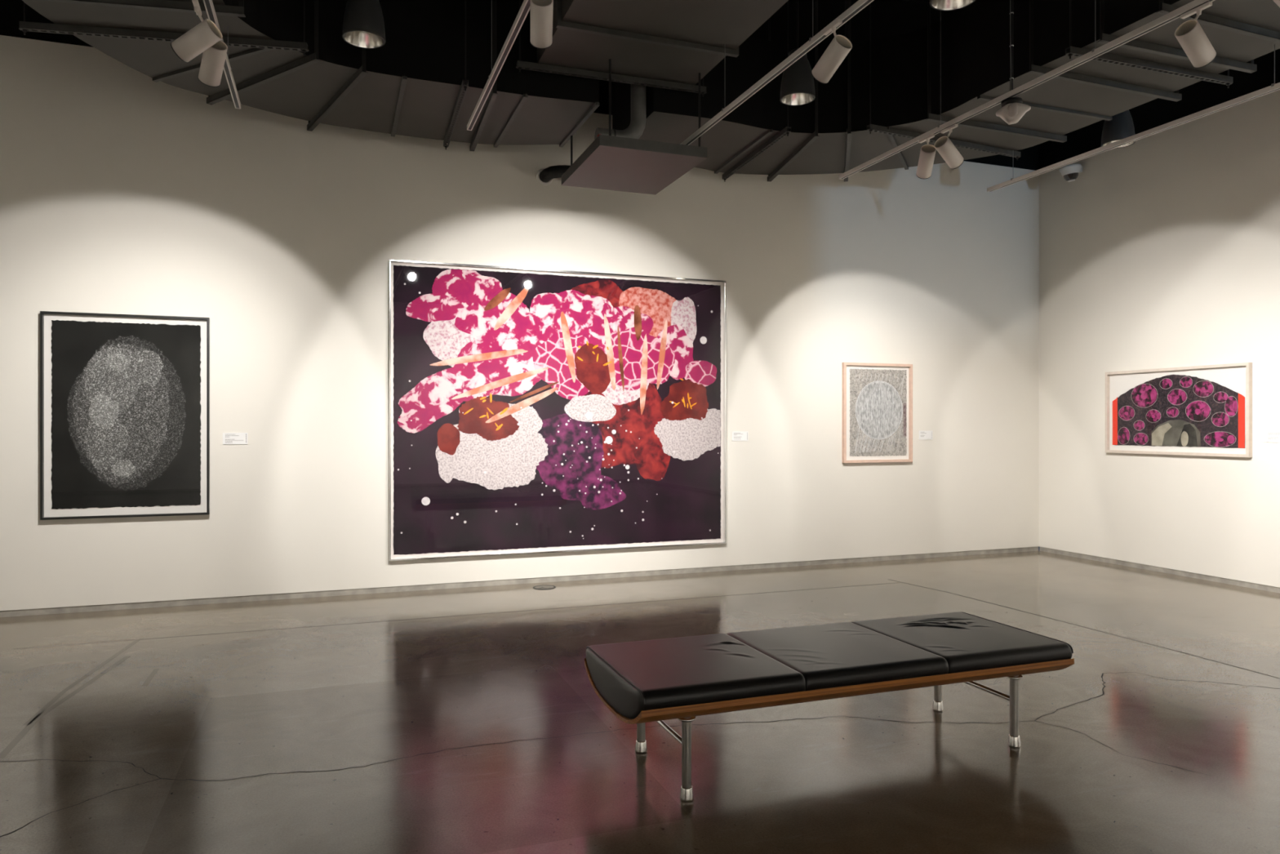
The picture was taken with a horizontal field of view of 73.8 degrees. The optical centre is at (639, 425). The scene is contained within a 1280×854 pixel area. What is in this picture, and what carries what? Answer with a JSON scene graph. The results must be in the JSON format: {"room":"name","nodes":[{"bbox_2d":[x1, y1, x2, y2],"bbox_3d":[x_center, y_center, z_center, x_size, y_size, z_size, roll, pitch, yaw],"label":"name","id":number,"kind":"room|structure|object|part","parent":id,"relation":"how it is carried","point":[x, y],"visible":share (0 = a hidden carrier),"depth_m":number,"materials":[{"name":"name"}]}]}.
{"room":"museum","nodes":[
{"label":"museum","id":0,"kind":"room"},
{"bbox_2d":[0,35,1039,610],"bbox_3d":[-1.700,-0.803,8.032,14.290,4.503,0.300,0,0,-20],"label":"wall","id":1,"kind":"structure","parent":0,"point":[122,191],"depth_m":7.64,"materials":[{"name":"paint"}]},
{"bbox_2d":[40,311,209,519],"bbox_3d":[-4.174,-0.081,6.950,1.198,1.647,0.044,0,0,-20],"label":"framed print","id":2,"kind":"object","parent":1,"relation":"attached to","point":[125,398],"visible":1,"depth_m":6.94,"materials":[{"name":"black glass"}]},
{"bbox_3d":[-4.174,0.735,6.950,1.198,0.017,0.044,0,0,-20],"label":"frame rail","id":3,"kind":"part","parent":2,"relation":"part of","materials":[{"name":"wood"}]},
{"bbox_3d":[-4.174,-0.895,6.950,1.198,0.017,0.044,0,0,-20],"label":"frame rail","id":4,"kind":"part","parent":2,"relation":"part of","materials":[{"name":"wood"}]},
{"bbox_2d":[222,432,247,444],"bbox_3d":[-3.434,0.108,7.239,0.192,0.099,0.006,0,0,-20],"label":"card","id":5,"kind":"object","parent":1,"relation":"attached to","point":[228,437],"visible":1,"depth_m":7.24,"materials":[{"name":"white paper"}]},
{"bbox_2d":[0,546,1038,617],"bbox_3d":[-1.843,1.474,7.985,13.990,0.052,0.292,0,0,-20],"label":"baseboard","id":6,"kind":"structure","parent":1,"relation":"attached to","point":[605,575],"depth_m":7.91,"materials":[{"name":"grey"}]},
{"bbox_2d":[536,164,570,185],"bbox_3d":[-0.754,-2.380,8.081,0.406,0.164,0.258,0,0,-20],"label":"pipe","id":7,"kind":"object","parent":1,"relation":"attached to","point":[544,176],"visible":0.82,"depth_m":8.01,"materials":[{"name":"black metal"}]},
{"bbox_2d":[388,259,726,560],"bbox_3d":[-0.686,-0.139,8.213,3.325,2.697,0.052,0,0,-20],"label":"framed print","id":8,"kind":"object","parent":1,"relation":"attached to","point":[531,411],"visible":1,"depth_m":8.16,"materials":[{"name":"multicoloured paper"}]},
{"bbox_3d":[-0.686,1.202,8.213,3.325,0.015,0.052,0,0,-20],"label":"frame rail","id":9,"kind":"part","parent":8,"relation":"part of","materials":[{"name":"white wood"}]},
{"bbox_3d":[-0.686,-1.480,8.213,3.325,0.015,0.052,0,0,-20],"label":"frame rail","id":10,"kind":"part","parent":8,"relation":"part of","materials":[{"name":"white wood"}]},
{"bbox_2d":[732,431,748,440],"bbox_3d":[1.040,0.109,8.865,0.186,0.098,0.006,0,0,-20],"label":"card","id":11,"kind":"object","parent":1,"relation":"attached to","point":[736,436],"visible":1,"depth_m":8.86,"materials":[{"name":"white paper"}]},
{"bbox_2d":[841,362,912,462],"bbox_3d":[2.628,-0.142,9.424,0.898,1.094,0.040,0,0,-20],"label":"framed print","id":12,"kind":"object","parent":1,"relation":"attached to","point":[877,398],"visible":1,"depth_m":9.43,"materials":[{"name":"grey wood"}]},
{"bbox_3d":[2.628,0.390,9.424,0.898,0.030,0.040,0,0,-20],"label":"frame rail","id":13,"kind":"part","parent":12,"relation":"part of","materials":[{"name":"brown wood"}]},
{"bbox_3d":[2.628,-0.674,9.424,0.898,0.030,0.040,0,0,-20],"label":"frame rail","id":14,"kind":"part","parent":12,"relation":"part of","materials":[{"name":"brown wood"}]},
{"bbox_2d":[919,431,932,439],"bbox_3d":[3.237,0.107,9.663,0.184,0.102,0.006,0,0,-20],"label":"card","id":15,"kind":"object","parent":1,"relation":"attached to","point":[923,435],"visible":1,"depth_m":9.66,"materials":[{"name":"white paper"}]},
{"bbox_2d":[0,0,1039,170],"bbox_3d":[-1.710,-3.928,8.060,14.290,1.745,0.240,0,0,-20],"label":"ceiling","id":16,"kind":"structure","parent":0,"point":[889,18],"depth_m":9.29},
{"bbox_2d":[0,546,1279,853],"bbox_3d":[0.597,1.597,1.270,14.590,0.205,14.580,0,0,-20],"label":"floor","id":17,"kind":"structure","parent":0,"point":[468,720],"depth_m":4.19,"materials":[{"name":"concrete"}]},
{"bbox_3d":[-0.887,1.498,7.913,0.180,0.004,0.180,0,0,-20],"label":"plate","id":18,"kind":"part","parent":17,"relation":"part of","materials":[{"name":"grey metal"}]},
{"bbox_2d":[584,611,1074,802],"bbox_3d":[0.878,1.251,3.958,2.154,0.496,0.784,0,0,-20],"label":"bench","id":19,"kind":"object","parent":17,"relation":"on","point":[682,678],"visible":1,"depth_m":3.72,"materials":[{"name":"leather"}]},
{"bbox_3d":[0.005,1.310,3.925,0.039,0.289,0.039,0,0,-20],"label":"leg","id":20,"kind":"part","parent":19,"relation":"part of","materials":[{"name":"silver metal"}]},
{"bbox_3d":[0.187,1.311,3.424,0.039,0.289,0.039,0,0,-20],"label":"leg","id":21,"kind":"part","parent":19,"relation":"part of","materials":[{"name":"silver metal"}]},
{"bbox_3d":[0.214,1.094,3.717,0.701,0.175,0.784,0,0,-20],"label":"cushion panel","id":22,"kind":"part","parent":19,"relation":"part of","materials":[{"name":"leather"}]},
{"bbox_3d":[0.880,1.095,3.958,0.711,0.174,0.784,0,0,-20],"label":"cushion panel","id":23,"kind":"part","parent":19,"relation":"part of","materials":[{"name":"leather"}]},
{"bbox_3d":[1.569,1.310,4.493,0.039,0.289,0.039,0,0,-20],"label":"leg","id":24,"kind":"part","parent":19,"relation":"part of","materials":[{"name":"silver metal"}]},
{"bbox_3d":[1.544,1.093,4.200,0.698,0.179,0.784,0,0,-20],"label":"cushion panel","id":25,"kind":"part","parent":19,"relation":"part of","materials":[{"name":"leather"}]},
{"bbox_3d":[1.751,1.311,3.992,0.039,0.289,0.039,0,0,-20],"label":"leg","id":26,"kind":"part","parent":19,"relation":"part of","materials":[{"name":"silver metal"}]},
{"bbox_2d":[902,0,959,11],"bbox_3d":[0.597,-4.900,1.270,14.590,0.200,14.580,0,0,-20],"label":"ceiling","id":27,"kind":"structure","parent":0,"point":[919,2],"depth_m":9.66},
{"bbox_2d":[35,0,245,17],"bbox_3d":[-3.100,-3.627,4.975,1.491,2.345,0.040,0,0,-10],"label":"hanger","id":28,"kind":"object","parent":27,"relation":"hanging from","point":[159,5],"visible":1,"depth_m":5.01,"materials":[{"name":"grey metal"}]},
{"bbox_3d":[-2.387,-3.627,5.105,0.028,2.345,0.008,0,0,-20],"label":"hanger rod","id":29,"kind":"part","parent":28,"relation":"part of","materials":[{"name":"grey metal"}]},
{"bbox_2d":[18,0,309,55],"bbox_3d":[-3.007,-3.612,5.435,1.703,2.375,0.042,0,0,-10],"label":"hanger","id":30,"kind":"object","parent":27,"relation":"hanging from","point":[25,26],"visible":0.84,"depth_m":5.39,"materials":[{"name":"black metal"}]},
{"bbox_3d":[-3.817,-3.612,5.291,0.024,2.375,0.021,0,0,-20],"label":"hanger rod","id":31,"kind":"part","parent":30,"relation":"part of","materials":[{"name":"grey metal"}]},
{"bbox_3d":[-2.197,-3.612,5.579,0.024,2.375,0.021,0,0,-20],"label":"hanger rod","id":32,"kind":"part","parent":30,"relation":"part of","materials":[{"name":"black metal"}]},
{"bbox_2d":[22,0,599,147],"bbox_3d":[-1.763,-2.864,5.112,3.744,0.772,4.413,0,0,-20],"label":"ceiling panels","id":33,"kind":"object","parent":30,"relation":"hanging from","point":[411,85],"visible":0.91,"depth_m":6.24,"materials":[{"name":"grey metal"}]},
{"bbox_2d":[203,0,240,109],"bbox_3d":[-0.892,-3.500,0.697,0.040,2.600,11.120,0,0,-20],"label":"track","id":34,"kind":"object","parent":27,"relation":"hanging from","point":[208,4],"visible":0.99,"depth_m":5.31,"materials":[{"name":"metal"}]},
{"bbox_2d":[170,0,222,62],"bbox_3d":[-2.326,-2.060,4.472,0.260,0.288,0.140,0,0,18],"label":"track spotlight","id":35,"kind":"object","parent":34,"relation":"attached to","point":[204,35],"visible":1,"depth_m":4.44,"materials":[{"name":"white metal"}]},
{"bbox_3d":[-2.292,-2.128,4.457,0.073,0.120,0.026,0,0,0],"label":"stem","id":36,"kind":"part","parent":35,"relation":"part of","materials":[{"name":"white metal"}]},
{"bbox_2d":[206,19,221,38],"bbox_3d":[-2.226,-2.070,4.456,0.049,0.091,0.100,0,0,9],"label":"grille","id":37,"kind":"object","parent":35,"relation":"attached to","point":[213,31],"depth_m":4.44,"materials":[{"name":"white metal"}]},
{"bbox_2d":[198,40,227,87],"bbox_3d":[-2.376,-2.054,4.746,0.113,0.300,0.254,0,0,-38],"label":"track spotlight","id":38,"kind":"object","parent":34,"relation":"attached to","point":[213,59],"visible":0.69,"depth_m":4.71,"materials":[{"name":"white metal"}]},
{"bbox_2d":[211,40,226,49],"bbox_3d":[-2.320,-2.087,4.674,0.098,0.082,0.068,0,0,-20],"label":"grille","id":39,"kind":"object","parent":38,"relation":"attached to","point":[220,45],"depth_m":4.68,"materials":[{"name":"white metal"}]},
{"bbox_2d":[206,0,320,105],"bbox_3d":[-2.726,-3.627,6.122,1.379,2.345,0.040,0,0,35],"label":"hanger","id":40,"kind":"object","parent":27,"relation":"hanging from","point":[312,59],"visible":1,"depth_m":5.97,"materials":[{"name":"black metal"}]},
{"bbox_3d":[-2.177,-3.627,5.739,0.028,2.345,0.008,0,0,-20],"label":"hanger rod","id":41,"kind":"part","parent":40,"relation":"part of","materials":[{"name":"black metal"}]},
{"bbox_2d":[306,48,368,131],"bbox_3d":[-2.332,-3.627,6.516,0.040,2.345,1.445,0,0,-36],"label":"hanger","id":42,"kind":"object","parent":27,"relation":"hanging from","point":[361,73],"visible":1,"depth_m":6.34,"materials":[{"name":"black metal"}]},
{"bbox_3d":[-1.923,-3.627,5.945,0.028,2.345,0.008,0,0,-20],"label":"hanger rod","id":43,"kind":"part","parent":42,"relation":"part of","materials":[{"name":"black metal"}]},
{"bbox_2d":[342,0,386,48],"bbox_3d":[-1.823,-3.675,5.636,0.276,2.251,0.276,0,0,-20],"label":"pendant lamp","id":44,"kind":"object","parent":27,"relation":"hanging from","point":[363,24],"visible":1,"depth_m":5.55,"materials":[{"name":"black metal"}]},
{"bbox_2d":[443,0,468,149],"bbox_3d":[-1.484,-3.612,6.835,0.042,2.375,1.442,0,0,-18],"label":"hanger","id":45,"kind":"object","parent":27,"relation":"hanging from","point":[464,85],"visible":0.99,"depth_m":6.52,"materials":[{"name":"black metal"}]},
{"bbox_3d":[-1.264,-3.612,6.179,0.024,2.375,0.021,0,0,-20],"label":"hanger rod","id":46,"kind":"part","parent":45,"relation":"part of","materials":[{"name":"black metal"}]},
{"bbox_2d":[469,0,497,151],"bbox_3d":[-1.287,-3.627,6.969,0.040,2.345,1.394,0,0,-18],"label":"hanger","id":47,"kind":"object","parent":27,"relation":"hanging from","point":[493,95],"visible":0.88,"depth_m":6.45,"materials":[{"name":"black metal"}]},
{"bbox_3d":[-1.076,-3.627,6.326,0.028,2.345,0.008,0,0,-20],"label":"hanger rod","id":48,"kind":"part","parent":47,"relation":"part of","materials":[{"name":"black metal"}]},
{"bbox_2d":[466,0,529,130],"bbox_3d":[0.607,-3.500,1.183,0.040,2.600,11.010,0,0,-20],"label":"track","id":49,"kind":"object","parent":27,"relation":"hanging from","point":[524,10],"visible":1,"depth_m":5.20,"materials":[{"name":"metal"}]},
{"bbox_2d":[529,0,553,48],"bbox_3d":[-0.491,-2.059,4.260,0.113,0.291,0.259,0,0,-7],"label":"track spotlight","id":50,"kind":"object","parent":49,"relation":"attached to","point":[540,11],"visible":1,"depth_m":4.22,"materials":[{"name":"white metal"}]},
{"bbox_2d":[531,0,551,6],"bbox_3d":[-0.479,-2.074,4.161,0.098,0.089,0.055,0,0,-20],"label":"grille","id":51,"kind":"object","parent":50,"relation":"attached to","point":[534,2],"depth_m":4.15,"materials":[{"name":"white metal"}]},
{"bbox_2d":[515,0,706,97],"bbox_3d":[-0.194,-3.712,6.563,1.530,2.176,0.042,0,0,-19],"label":"hanger","id":52,"kind":"object","parent":27,"relation":"hanging from","point":[520,64],"visible":0.98,"depth_m":6.52,"materials":[{"name":"black metal"}]},
{"bbox_3d":[-0.891,-3.712,6.326,0.024,2.176,0.021,0,0,-20],"label":"hanger rod","id":53,"kind":"part","parent":52,"relation":"part of","materials":[{"name":"black metal"}]},
{"bbox_2d":[537,0,788,84],"bbox_3d":[0.507,-3.025,4.738,1.344,0.721,3.960,0,0,-20],"label":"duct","id":54,"kind":"object","parent":52,"relation":"hanging from","point":[674,41],"visible":1,"depth_m":5.88,"materials":[{"name":"grey metal"}]},
{"bbox_2d":[561,58,706,194],"bbox_3d":[-0.078,-2.374,6.906,0.860,0.648,1.105,0,0,-20],"label":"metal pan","id":55,"kind":"object","parent":54,"relation":"hanging from","point":[615,163],"visible":1,"depth_m":6.67,"materials":[{"name":"grey metal"}]},
{"bbox_3d":[-0.584,-2.265,7.289,0.017,0.421,0.017,0,0,3],"label":"hanger rod","id":56,"kind":"part","parent":55,"relation":"part of","materials":[{"name":"black metal"}]},
{"bbox_3d":[-0.220,-2.377,6.288,0.017,0.643,0.017,0,0,3],"label":"hanger rod","id":57,"kind":"part","parent":55,"relation":"part of","materials":[{"name":"black metal"}]},
{"bbox_3d":[0.456,-2.377,6.534,0.017,0.643,0.017,0,0,-42],"label":"hanger rod","id":58,"kind":"part","parent":55,"relation":"part of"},
{"bbox_2d":[722,0,791,182],"bbox_3d":[1.041,-3.612,7.814,0.042,2.375,1.448,0,0,-17],"label":"hanger","id":59,"kind":"object","parent":27,"relation":"hanging from","point":[786,131],"visible":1,"depth_m":7.54,"materials":[{"name":"black metal"}]},
{"bbox_3d":[1.238,-3.612,7.147,0.024,2.375,0.021,0,0,-20],"label":"hanger rod","id":60,"kind":"part","parent":59,"relation":"part of","materials":[{"name":"black metal"}]},
{"bbox_2d":[612,0,1279,174],"bbox_3d":[2.356,-2.864,5.771,3.530,0.772,6.040,0,0,-20],"label":"ceiling panels","id":61,"kind":"object","parent":59,"relation":"hanging from","point":[975,37],"visible":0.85,"depth_m":6.95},
{"bbox_2d":[594,84,646,140],"bbox_3d":[-0.148,-2.812,6.809,0.412,1.177,0.134,0,0,-20],"label":"pipe","id":62,"kind":"object","parent":61,"relation":"attached to","point":[635,130],"visible":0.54,"depth_m":6.80,"materials":[{"name":"metal"}]},
{"bbox_2d":[680,0,874,145],"bbox_3d":[2.153,-3.500,1.766,0.040,2.600,11.050,0,0,-20],"label":"track","id":63,"kind":"object","parent":27,"relation":"hanging from","point":[860,5],"visible":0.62,"depth_m":5.28,"materials":[{"name":"metal"}]},
{"bbox_2d":[811,18,852,84],"bbox_3d":[1.057,-2.059,4.705,0.113,0.290,0.259,0,0,-26],"label":"track spotlight","id":64,"kind":"object","parent":63,"relation":"attached to","point":[840,46],"visible":1,"depth_m":4.66,"materials":[{"name":"white metal"}]},
{"bbox_3d":[1.070,-2.129,4.669,0.026,0.117,0.060,0,0,-20],"label":"stem","id":65,"kind":"part","parent":64,"relation":"part of","materials":[{"name":"white metal"}]},
{"bbox_2d":[835,35,851,48],"bbox_3d":[1.100,-2.073,4.616,0.100,0.090,0.052,0,0,-20],"label":"grille","id":66,"kind":"object","parent":64,"relation":"attached to","point":[842,42],"depth_m":4.62,"materials":[{"name":"white metal"}]},
{"bbox_2d":[767,0,819,182],"bbox_3d":[1.401,-3.627,7.909,0.040,2.345,1.358,0,0,-9],"label":"hanger","id":67,"kind":"object","parent":27,"relation":"hanging from","point":[814,135],"visible":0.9,"depth_m":7.43,"materials":[{"name":"black metal"}]},
{"bbox_3d":[1.301,-3.627,8.561,0.028,2.345,0.008,0,0,-20],"label":"hanger rod","id":68,"kind":"part","parent":67,"relation":"part of","materials":[{"name":"black metal"}]},
{"bbox_3d":[1.501,-3.627,7.258,0.028,2.345,0.008,0,0,-20],"label":"hanger rod","id":69,"kind":"part","parent":67,"relation":"part of","materials":[{"name":"black metal"}]},
{"bbox_2d":[779,0,815,106],"bbox_3d":[1.230,-3.675,6.664,0.276,2.251,0.276,0,0,-20],"label":"pendant lamp","id":70,"kind":"object","parent":27,"relation":"hanging from","point":[797,85],"visible":0.87,"depth_m":6.58,"materials":[{"name":"black metal"}]},
{"bbox_3d":[1.230,-3.860,6.664,0.018,1.880,0.017,0,0,-20],"label":"stem","id":71,"kind":"part","parent":70,"relation":"part of","materials":[{"name":"black metal"}]},
{"bbox_3d":[1.230,-2.737,6.664,0.272,0.375,0.272,0,0,-20],"label":"lamp shade","id":72,"kind":"part","parent":70,"relation":"part of","materials":[{"name":"black metal"}]},
{"bbox_2d":[844,0,851,182],"bbox_3d":[1.916,-3.627,7.877,0.040,2.345,1.439,0,0,12],"label":"hanger","id":73,"kind":"object","parent":27,"relation":"hanging from","point":[847,2],"visible":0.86,"depth_m":7.19,"materials":[{"name":"black metal"}]},
{"bbox_3d":[2.067,-3.627,8.560,0.028,2.345,0.008,0,0,-20],"label":"hanger rod","id":74,"kind":"part","parent":73,"relation":"part of","materials":[{"name":"grey metal"}]},
{"bbox_3d":[1.765,-3.627,7.194,0.028,2.345,0.008,0,0,-20],"label":"hanger rod","id":75,"kind":"part","parent":73,"relation":"part of","materials":[{"name":"black metal"}]},
{"bbox_2d":[866,3,1020,159],"bbox_3d":[2.680,-3.612,7.441,1.744,2.375,0.042,0,0,-25],"label":"hanger","id":76,"kind":"object","parent":27,"relation":"hanging from","point":[871,127],"visible":0.78,"depth_m":7.27,"materials":[{"name":"black metal"}]},
{"bbox_3d":[1.914,-3.612,7.088,0.024,2.375,0.021,0,0,-20],"label":"hanger rod","id":77,"kind":"part","parent":76,"relation":"part of","materials":[{"name":"black metal"}]},
{"bbox_2d":[928,0,976,11],"bbox_3d":[1.879,-3.675,5.111,0.276,2.251,0.276,0,0,-20],"label":"pendant lamp","id":78,"kind":"object","parent":27,"relation":"hanging from","point":[939,5],"visible":1,"depth_m":5.22,"materials":[{"name":"silver metal"}]},
{"bbox_2d":[925,0,1066,142],"bbox_3d":[2.990,-3.627,7.112,1.478,2.345,0.040,0,0,-21],"label":"hanger","id":79,"kind":"object","parent":27,"relation":"hanging from","point":[931,117],"visible":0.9,"depth_m":7.01,"materials":[{"name":"black metal"}]},
{"bbox_3d":[2.321,-3.627,6.849,0.028,2.345,0.008,0,0,-20],"label":"hanger rod","id":80,"kind":"part","parent":79,"relation":"part of","materials":[{"name":"black metal"}]},
{"bbox_2d":[995,0,1031,124],"bbox_3d":[2.508,-3.416,5.734,0.182,2.769,0.180,0,0,-20],"label":"sensor","id":81,"kind":"object","parent":27,"relation":"hanging from","point":[1012,110],"visible":1,"depth_m":5.72,"materials":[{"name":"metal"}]},
{"bbox_3d":[2.506,-3.494,5.753,0.020,2.612,0.019,0,0,-20],"label":"stem","id":82,"kind":"part","parent":81,"relation":"part of","materials":[{"name":"black metal"}]},
{"bbox_3d":[2.506,-2.172,5.753,0.132,0.035,0.132,0,0,-20],"label":"mounting plate","id":83,"kind":"part","parent":81,"relation":"part of","materials":[{"name":"black plastic"}]},
{"bbox_2d":[838,0,1214,179],"bbox_3d":[3.695,-3.500,2.380,0.040,2.600,11.150,0,0,-20],"label":"track","id":84,"kind":"object","parent":27,"relation":"hanging from","point":[1175,14],"visible":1,"depth_m":5.36,"materials":[{"name":"metal"}]},
{"bbox_2d":[915,133,936,178],"bbox_3d":[2.188,-2.054,6.526,0.113,0.300,0.254,0,0,8],"label":"track spotlight","id":85,"kind":"object","parent":84,"relation":"attached to","point":[927,153],"visible":0.97,"depth_m":6.48,"materials":[{"name":"white metal"}]},
{"bbox_2d":[921,145,935,152],"bbox_3d":[2.176,-2.086,6.436,0.100,0.083,0.062,0,0,5],"label":"grille","id":86,"kind":"object","parent":85,"relation":"attached to","point":[925,148],"depth_m":6.44,"materials":[{"name":"black metal"}]},
{"bbox_2d":[933,124,964,168],"bbox_3d":[2.288,-2.058,6.305,0.152,0.292,0.258,0,0,43],"label":"track spotlight","id":87,"kind":"object","parent":84,"relation":"attached to","point":[944,145],"visible":1,"depth_m":6.27,"materials":[{"name":"white metal"}]},
{"bbox_2d":[934,136,947,147],"bbox_3d":[2.207,-2.076,6.248,0.059,0.088,0.097,0,0,-20],"label":"grille","id":88,"kind":"object","parent":87,"relation":"attached to","point":[942,142],"depth_m":6.24,"materials":[{"name":"black metal"}]},
{"bbox_2d":[1174,1,1216,68],"bbox_3d":[2.939,-2.058,4.508,0.257,0.293,0.162,0,0,-20],"label":"track spotlight","id":89,"kind":"object","parent":84,"relation":"attached to","point":[1189,34],"visible":1,"depth_m":4.48,"materials":[{"name":"white metal"}]},
{"bbox_2d":[1175,20,1196,35],"bbox_3d":[2.855,-2.077,4.459,0.057,0.088,0.098,0,0,-20],"label":"grille","id":90,"kind":"object","parent":89,"relation":"attached to","point":[1188,28],"depth_m":4.45,"materials":[{"name":"white metal"}]},
{"bbox_3d":[2.918,-2.130,4.484,0.078,0.116,0.026,0,0,-20],"label":"stem","id":91,"kind":"part","parent":89,"relation":"part of","materials":[{"name":"white metal"}]},
{"bbox_2d":[1272,0,1279,7],"bbox_3d":[3.107,-2.057,4.044,0.258,0.294,0.160,0,0,-20],"label":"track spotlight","id":92,"kind":"object","parent":84,"relation":"attached to","point":[1277,2],"visible":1,"depth_m":4.05,"materials":[{"name":"white metal"}]},
{"bbox_2d":[1026,0,1182,102],"bbox_3d":[3.387,-3.627,6.182,1.470,2.345,0.040,0,0,-21],"label":"hanger","id":93,"kind":"object","parent":27,"relation":"hanging from","point":[1033,69],"visible":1,"depth_m":6.12,"materials":[{"name":"grey metal"}]},
{"bbox_3d":[2.720,-3.627,5.926,0.028,2.345,0.008,0,0,-20],"label":"hanger rod","id":94,"kind":"part","parent":93,"relation":"part of","materials":[{"name":"black metal"}]},
{"bbox_2d":[1100,109,1135,148],"bbox_3d":[4.328,-3.675,7.724,0.276,2.251,0.276,0,0,-20],"label":"pendant lamp","id":95,"kind":"object","parent":27,"relation":"hanging from","point":[1121,126],"visible":0.62,"depth_m":7.63,"materials":[{"name":"black metal"}]},
{"bbox_2d":[986,44,1279,191],"bbox_3d":[5.163,-3.500,2.849,0.040,2.600,11.030,0,0,-20],"label":"track","id":96,"kind":"object","parent":27,"relation":"hanging from","point":[1274,86],"visible":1,"depth_m":6.44,"materials":[{"name":"metal"}]},
{"bbox_2d":[1065,0,1233,88],"bbox_3d":[3.534,-3.612,5.882,1.518,2.375,0.042,0,0,-19],"label":"hanger","id":97,"kind":"object","parent":27,"relation":"hanging from","point":[1073,51],"visible":0.96,"depth_m":5.86,"materials":[{"name":"grey metal"}]},
{"bbox_3d":[2.845,-3.612,5.640,0.024,2.375,0.021,0,0,-20],"label":"hanger rod","id":98,"kind":"part","parent":97,"relation":"part of","materials":[{"name":"black metal"}]},
{"bbox_3d":[4.223,-3.612,6.124,0.024,2.375,0.021,0,0,-20],"label":"hanger rod","id":99,"kind":"part","parent":97,"relation":"part of","materials":[{"name":"black metal"}]},
{"bbox_2d":[1097,0,1257,73],"bbox_3d":[3.599,-3.627,5.686,1.410,2.345,0.040,0,0,-20],"label":"hanger","id":100,"kind":"object","parent":27,"relation":"hanging from","point":[1135,45],"visible":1,"depth_m":5.61,"materials":[{"name":"grey metal"}]},
{"bbox_3d":[2.954,-3.627,5.456,0.028,2.345,0.008,0,0,-20],"label":"hanger rod","id":101,"kind":"part","parent":100,"relation":"part of","materials":[{"name":"grey metal"}]},
{"bbox_2d":[1155,0,1279,43],"bbox_3d":[3.721,-3.627,5.308,1.380,2.345,0.040,0,0,-21],"label":"hanger","id":102,"kind":"object","parent":27,"relation":"hanging from","point":[1204,19],"visible":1,"depth_m":5.26,"materials":[{"name":"grey metal"}]},
{"bbox_3d":[3.096,-3.627,5.065,0.028,2.345,0.008,0,0,-20],"label":"hanger rod","id":103,"kind":"part","parent":102,"relation":"part of","materials":[{"name":"grey metal"}]},
{"bbox_2d":[1039,89,1279,587],"bbox_3d":[7.313,-0.803,3.710,0.300,4.503,13.980,0,0,-20],"label":"wall","id":104,"kind":"structure","parent":0,"point":[1163,251],"depth_m":8.67,"materials":[{"name":"paint"}]},
{"bbox_2d":[1058,164,1082,182],"bbox_3d":[4.869,-2.853,9.642,0.241,0.182,0.224,0,0,-20],"label":"dome camera","id":105,"kind":"object","parent":104,"relation":"attached to","point":[1069,173],"visible":1,"depth_m":9.58,"materials":[{"name":"white plastic"}]},
{"bbox_2d":[1039,546,1279,593],"bbox_3d":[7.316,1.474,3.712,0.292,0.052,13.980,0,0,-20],"label":"baseboard","id":106,"kind":"structure","parent":104,"relation":"attached to","point":[1253,585],"depth_m":8.66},
{"bbox_2d":[1105,362,1252,457],"bbox_3d":[5.357,-0.145,8.582,0.048,0.875,1.550,0,0,-20],"label":"framed print","id":107,"kind":"object","parent":104,"relation":"attached to","point":[1206,410],"visible":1,"depth_m":8.50,"materials":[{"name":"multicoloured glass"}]},
{"bbox_3d":[5.357,0.278,8.582,0.048,0.028,1.550,0,0,-20],"label":"frame rail","id":108,"kind":"part","parent":107,"relation":"part of","materials":[{"name":"beige wood"}]},
{"bbox_3d":[5.357,-0.569,8.582,0.048,0.028,1.550,0,0,-20],"label":"frame rail","id":109,"kind":"part","parent":107,"relation":"part of","materials":[{"name":"white wood"}]},
{"bbox_2d":[1266,431,1279,442],"bbox_3d":[5.716,0.099,7.656,0.006,0.098,0.188,0,0,-20],"label":"card","id":110,"kind":"object","parent":104,"relation":"attached to","point":[1271,436],"visible":1,"depth_m":7.68,"materials":[{"name":"white paper"}]},
{"bbox_2d":[1039,48,1279,168],"bbox_3d":[7.331,-3.928,3.749,0.240,1.745,14.040,0,0,-20],"label":"wall","id":111,"kind":"structure","parent":0,"point":[1201,95],"depth_m":8.63,"materials":[{"name":"black paint"}]}
]}

